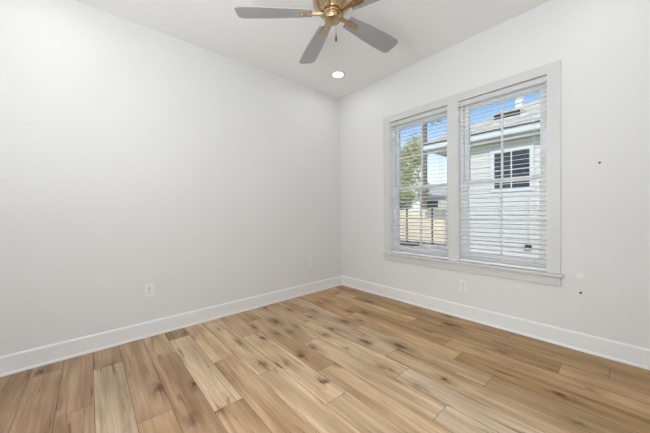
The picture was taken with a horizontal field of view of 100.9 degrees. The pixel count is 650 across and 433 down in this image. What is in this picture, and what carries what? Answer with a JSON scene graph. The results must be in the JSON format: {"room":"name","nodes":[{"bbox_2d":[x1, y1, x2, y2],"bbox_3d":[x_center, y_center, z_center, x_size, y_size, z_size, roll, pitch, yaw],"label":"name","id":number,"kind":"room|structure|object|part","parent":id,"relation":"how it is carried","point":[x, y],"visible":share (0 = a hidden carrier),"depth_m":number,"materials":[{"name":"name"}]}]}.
{"room":"empty bedroom","nodes":[
{"label":"empty bedroom","id":0,"kind":"room"},
{"bbox_2d":[0,0,341,355],"bbox_3d":[-1.197,-0.245,2.815,3.670,3.093,0.150,-2,1,-41],"label":"wall","id":1,"kind":"structure","parent":0,"point":[133,155],"depth_m":2.35,"materials":[{"name":"white paint"}]},
{"bbox_2d":[144,283,153,296],"bbox_3d":[-1.565,0.654,2.392,0.072,0.116,0.009,-2,1,-41],"label":"wall outlet","id":2,"kind":"object","parent":1,"relation":"attached to","point":[149,288],"visible":1,"depth_m":2.39,"materials":[{"name":"white plastic"}]},
{"bbox_2d":[0,275,341,376],"bbox_3d":[-1.063,0.984,2.820,3.520,0.132,0.029,-2,1,-41],"label":"baseboard","id":3,"kind":"structure","parent":1,"relation":"attached to","point":[20,361],"depth_m":2.33,"materials":[{"name":"white paint"}]},
{"bbox_2d":[76,0,549,97],"bbox_3d":[-0.040,-1.735,1.560,3.520,0.100,3.250,-2,1,-41],"label":"ceiling","id":4,"kind":"structure","parent":0,"point":[422,29],"depth_m":2.44,"materials":[{"name":"white paint"}]},
{"bbox_2d":[234,0,397,63],"bbox_3d":[0.083,-1.418,1.824,1.206,0.545,1.241,-2,1,-41],"label":"ceiling fan","id":5,"kind":"object","parent":4,"relation":"hanging from","point":[332,12],"visible":1,"depth_m":1.84,"materials":[{"name":"grey wood"}]},
{"bbox_3d":[-0.338,-1.362,1.795,0.505,0.036,0.144,-1,1,-2],"label":"blade","id":6,"kind":"part","parent":5,"relation":"part of","materials":[{"name":"grey wood"}]},
{"bbox_3d":[-0.095,-1.362,1.804,0.168,0.021,0.041,-1,1,-2],"label":"blade arm","id":7,"kind":"part","parent":5,"relation":"part of","materials":[{"name":"gold metal"}]},
{"bbox_3d":[-0.083,-1.373,2.171,0.144,0.036,0.505,-1,1,-20],"label":"blade","id":8,"kind":"part","parent":5,"relation":"part of","materials":[{"name":"grey wood"}]},
{"bbox_3d":[0.001,-1.366,1.943,0.041,0.021,0.168,-1,1,-20],"label":"blade arm","id":9,"kind":"part","parent":5,"relation":"part of","materials":[{"name":"gold metal"}]},
{"bbox_3d":[0.007,-1.361,1.669,0.041,0.021,0.168,-1,1,16],"label":"blade arm","id":10,"kind":"part","parent":5,"relation":"part of","materials":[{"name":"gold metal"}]},
{"bbox_3d":[0.164,-1.367,1.894,0.168,0.021,0.041,-2,1,-38],"label":"blade arm","id":11,"kind":"part","parent":5,"relation":"part of","materials":[{"name":"gold metal"}]},
{"bbox_3d":[0.167,-1.364,1.725,0.168,0.021,0.041,0,1,34],"label":"blade arm","id":12,"kind":"part","parent":5,"relation":"part of","materials":[{"name":"gold metal"}]},
{"bbox_3d":[0.369,-1.369,1.589,0.505,0.036,0.144,0,1,34],"label":"blade","id":13,"kind":"part","parent":5,"relation":"part of","materials":[{"name":"grey wood"}]},
{"bbox_3d":[0.361,-1.377,2.037,0.509,0.036,0.152,-2,1,-41],"label":"blade","id":14,"kind":"part","parent":5,"relation":"part of","materials":[{"name":"grey wood"}]},
{"bbox_2d":[331,71,344,77],"bbox_3d":[0.157,-1.714,3.244,0.178,0.010,0.178,-2,1,-41],"label":"recessed light","id":15,"kind":"object","parent":4,"relation":"in","point":[335,74],"visible":1,"depth_m":3.23,"materials":[{"name":"white paint"}]},
{"bbox_2d":[333,72,342,76],"bbox_3d":[0.157,-1.715,3.244,0.131,0.006,0.131,-2,1,-41],"label":"diffuser","id":16,"kind":"object","parent":15,"relation":"attached to","point":[335,74],"depth_m":3.23,"materials":[{"name":"white"}]},
{"bbox_2d":[0,285,649,432],"bbox_3d":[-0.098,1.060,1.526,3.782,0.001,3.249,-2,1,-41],"label":"floor","id":17,"kind":"structure","parent":0,"point":[114,412],"depth_m":1.72,"materials":[{"name":"brown wood"}]},
{"bbox_2d":[400,241,425,245],"bbox_3d":[2.459,1.062,11.559,0.900,0.050,3.550,-2,1,-41],"label":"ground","id":18,"kind":"structure","parent":0,"point":[400,241],"depth_m":10.31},
{"bbox_2d":[400,223,445,248],"bbox_3d":[22.845,0.665,23.843,59.850,0.200,80.000,-2,1,-41],"label":"ground","id":19,"kind":"structure","parent":0,"point":[428,246],"depth_m":10.35,"materials":[{"name":"grey concrete"}]},
{"bbox_2d":[402,198,415,209],"bbox_3d":[5.617,-1.172,22.974,4.156,4.004,4.404,0,1,21],"label":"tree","id":20,"kind":"object","parent":19,"relation":"on","point":[410,204],"visible":0.02,"depth_m":23.19,"materials":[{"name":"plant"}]},
{"bbox_2d":[399,132,430,223],"bbox_3d":[4.750,-2.075,17.260,3.932,6.068,4.160,-1,1,2],"label":"leafy tree","id":21,"kind":"object","parent":19,"relation":"on","point":[410,169],"visible":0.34,"depth_m":16.44,"materials":[{"name":"green plant"}]},
{"bbox_2d":[400,208,445,243],"bbox_3d":[3.061,0.371,11.684,0.060,1.410,5.510,-2,1,-41],"label":"fence","id":22,"kind":"object","parent":19,"relation":"on","point":[402,212],"visible":0.25,"depth_m":10.68,"materials":[{"name":"beige wood"}]},
{"bbox_3d":[3.081,0.369,11.662,0.028,1.295,1.050,-2,1,-41],"label":"panel","id":23,"kind":"part","parent":22,"relation":"part of","materials":[{"name":"beige wood"}]},
{"bbox_3d":[3.447,0.374,11.245,0.060,1.410,0.060,-2,1,-41],"label":"post","id":24,"kind":"part","parent":22,"relation":"part of","materials":[{"name":"grey"}]},
{"bbox_3d":[3.810,0.374,10.832,0.028,1.295,1.040,-2,1,-41],"label":"panel","id":25,"kind":"part","parent":22,"relation":"part of","materials":[{"name":"beige wood"}]},
{"bbox_3d":[4.173,0.379,10.418,0.060,1.410,0.060,-2,1,-41],"label":"post","id":26,"kind":"part","parent":22,"relation":"part of","materials":[{"name":"grey"}]},
{"bbox_3d":[4.517,0.378,10.028,0.028,1.295,0.980,-2,1,-41],"label":"panel","id":27,"kind":"part","parent":22,"relation":"part of","materials":[{"name":"beige wood"}]},
{"bbox_2d":[418,187,445,228],"bbox_3d":[10.097,-0.652,18.492,3.800,3.000,6.400,-2,1,-41],"label":"house","id":28,"kind":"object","parent":19,"relation":"on","point":[434,192],"visible":0.18,"depth_m":18.87,"materials":[{"name":"white"}]},
{"bbox_3d":[7.609,-0.885,18.967,0.020,0.480,0.760,-2,1,-41],"label":"pane","id":29,"kind":"part","parent":28,"relation":"part of","materials":[{"name":"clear glass"}]},
{"bbox_2d":[422,118,445,231],"bbox_3d":[5.212,-3.694,13.677,2.330,9.404,2.212,0,1,25],"label":"tree","id":30,"kind":"object","parent":19,"relation":"on","point":[425,125],"visible":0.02,"depth_m":13.68,"materials":[{"name":"brown plant"}]},
{"bbox_2d":[423,96,539,257],"bbox_3d":[8.987,-1.489,6.388,7.660,5.154,10.145,-2,1,-41],"label":"house","id":31,"kind":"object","parent":19,"relation":"on","point":[484,149],"visible":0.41,"depth_m":6.49,"materials":[{"name":"white wood"}]},
{"bbox_3d":[6.424,-1.858,4.090,0.034,0.050,9.020,-2,1,-41],"label":"crown moulding","id":32,"kind":"part","parent":31,"relation":"part of","materials":[{"name":"white wood"}]},
{"bbox_2d":[493,108,524,115],"bbox_3d":[4.758,-2.629,6.949,0.400,0.190,0.600,-2,1,-41],"label":"roof vent","id":33,"kind":"object","parent":31,"relation":"attached to","point":[520,109],"depth_m":6.73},
{"bbox_3d":[4.442,-1.119,6.393,0.006,0.875,0.710,-2,1,-41],"label":"pane","id":34,"kind":"part","parent":31,"relation":"part of","materials":[{"name":"clear glass"}]},
{"bbox_2d":[339,0,649,348],"bbox_3d":[1.360,-0.281,2.799,0.150,3.093,3.550,-2,1,-41],"label":"wall","id":35,"kind":"structure","parent":0,"point":[602,47],"depth_m":2.07,"materials":[{"name":"white paint"}]},
{"bbox_2d":[383,123,389,252],"bbox_3d":[0.769,-0.350,3.341,0.018,1.598,0.083,-2,1,-41],"label":"trim","id":36,"kind":"structure","parent":35,"relation":"attached to","point":[385,126],"depth_m":3.33,"materials":[{"name":"white paint"}]},
{"bbox_2d":[389,105,447,256],"bbox_3d":[1.093,-0.351,3.090,0.158,1.598,0.721,-2,1,-41],"label":"window","id":37,"kind":"structure","parent":35,"relation":"in","point":[392,178],"depth_m":3.31,"materials":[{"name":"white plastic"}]},
{"bbox_2d":[390,106,447,258],"bbox_3d":[1.066,-0.350,3.066,0.060,1.593,0.712,-2,1,-41],"label":"window blind","id":38,"kind":"object","parent":37,"relation":"attached to","point":[443,109],"visible":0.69,"depth_m":3.03,"materials":[{"name":"white plastic"}]},
{"bbox_3d":[1.079,0.435,3.083,0.048,0.021,0.710,-2,1,-41],"label":"rail","id":39,"kind":"part","parent":38,"relation":"part of","materials":[{"name":"white plastic"}]},
{"bbox_3d":[1.222,-0.336,2.853,0.002,1.523,0.002,-2,1,-41],"label":"ladder cord","id":40,"kind":"part","parent":38,"relation":"part of","materials":[{"name":"white fabric"}]},
{"bbox_3d":[1.112,0.029,3.109,0.032,0.777,0.669,-2,1,-41],"label":"sash","id":41,"kind":"part","parent":37,"relation":"part of","materials":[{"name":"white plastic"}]},
{"bbox_3d":[1.128,-0.722,3.119,0.032,0.798,0.669,-2,1,-41],"label":"sash","id":42,"kind":"part","parent":37,"relation":"part of","materials":[{"name":"white plastic"}]},
{"bbox_2d":[448,102,457,260],"bbox_3d":[1.304,-0.347,2.733,0.018,1.598,0.094,-2,1,-41],"label":"trim","id":43,"kind":"structure","parent":35,"relation":"attached to","point":[452,108],"depth_m":2.73,"materials":[{"name":"white paint"}]},
{"bbox_2d":[460,280,466,292],"bbox_3d":[1.384,0.699,2.685,0.009,0.116,0.072,-2,1,-41],"label":"wall outlet","id":44,"kind":"object","parent":35,"relation":"attached to","point":[463,284],"visible":1,"depth_m":2.68,"materials":[{"name":"white plastic"}]},
{"bbox_2d":[383,60,560,123],"bbox_3d":[1.285,-1.185,2.724,0.018,0.078,1.683,-2,1,-41],"label":"trim","id":45,"kind":"structure","parent":35,"relation":"attached to","point":[543,70],"depth_m":2.50,"materials":[{"name":"white paint"}]},
{"bbox_2d":[382,252,563,286],"bbox_3d":[1.310,0.511,2.756,0.018,0.078,1.683,-2,1,-41],"label":"trim","id":46,"kind":"structure","parent":35,"relation":"attached to","point":[542,279],"depth_m":2.54,"materials":[{"name":"white paint"}]},
{"bbox_2d":[342,276,649,370],"bbox_3d":[1.310,0.951,2.762,0.029,0.132,3.250,-2,1,-41],"label":"baseboard","id":47,"kind":"structure","parent":35,"relation":"attached to","point":[632,355],"depth_m":2.30,"materials":[{"name":"white paint"}]},
{"bbox_2d":[457,82,546,267],"bbox_3d":[1.625,-0.347,2.485,0.158,1.598,0.702,-2,1,-41],"label":"window","id":48,"kind":"structure","parent":35,"relation":"in","point":[461,172],"depth_m":2.51,"materials":[{"name":"white plastic"}]},
{"bbox_2d":[458,76,546,270],"bbox_3d":[1.597,-0.347,2.461,0.060,1.593,0.693,-2,1,-41],"label":"window blind","id":49,"kind":"object","parent":48,"relation":"attached to","point":[540,80],"visible":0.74,"depth_m":2.41,"materials":[{"name":"white plastic"}]},
{"bbox_3d":[1.411,-0.334,2.638,0.002,1.523,0.002,-2,1,-41],"label":"ladder cord","id":50,"kind":"part","parent":49,"relation":"part of","materials":[{"name":"white fabric"}]},
{"bbox_3d":[1.451,-0.336,2.673,0.002,1.523,0.002,-2,1,-41],"label":"ladder cord","id":51,"kind":"part","parent":49,"relation":"part of","materials":[{"name":"white fabric"}]},
{"bbox_3d":[1.611,0.439,2.477,0.048,0.021,0.691,-2,1,-41],"label":"rail","id":52,"kind":"part","parent":49,"relation":"part of","materials":[{"name":"white plastic"}]},
{"bbox_3d":[1.788,-0.333,2.288,0.002,1.523,0.002,-2,1,-41],"label":"ladder cord","id":53,"kind":"part","parent":49,"relation":"part of","materials":[{"name":"white fabric"}]},
{"bbox_3d":[1.643,0.033,2.503,0.032,0.777,0.650,-2,1,-41],"label":"sash","id":54,"kind":"part","parent":48,"relation":"part of","materials":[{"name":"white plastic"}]},
{"bbox_3d":[1.659,-0.718,2.513,0.032,0.798,0.650,-2,1,-41],"label":"sash","id":55,"kind":"part","parent":48,"relation":"part of","materials":[{"name":"white plastic"}]},
{"bbox_2d":[462,261,546,271],"bbox_3d":[1.608,0.463,2.475,0.062,0.020,0.702,-2,1,-41],"label":"trim","id":56,"kind":"structure","parent":35,"relation":"attached to","point":[462,261],"depth_m":2.43,"materials":[{"name":"white paint"}]},
{"bbox_2d":[547,70,560,273],"bbox_3d":[1.825,-0.344,2.139,0.018,1.598,0.083,-2,1,-41],"label":"trim","id":57,"kind":"structure","parent":35,"relation":"attached to","point":[554,78],"depth_m":2.13,"materials":[{"name":"white paint"}]},
{"bbox_2d":[577,273,584,277],"bbox_3d":[1.944,0.451,2.040,0.008,0.034,0.044,-2,1,-41],"label":"cable plate","id":58,"kind":"object","parent":35,"relation":"attached to","point":[579,275],"visible":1,"depth_m":2.04,"materials":[{"name":"white plastic"}]}
]}

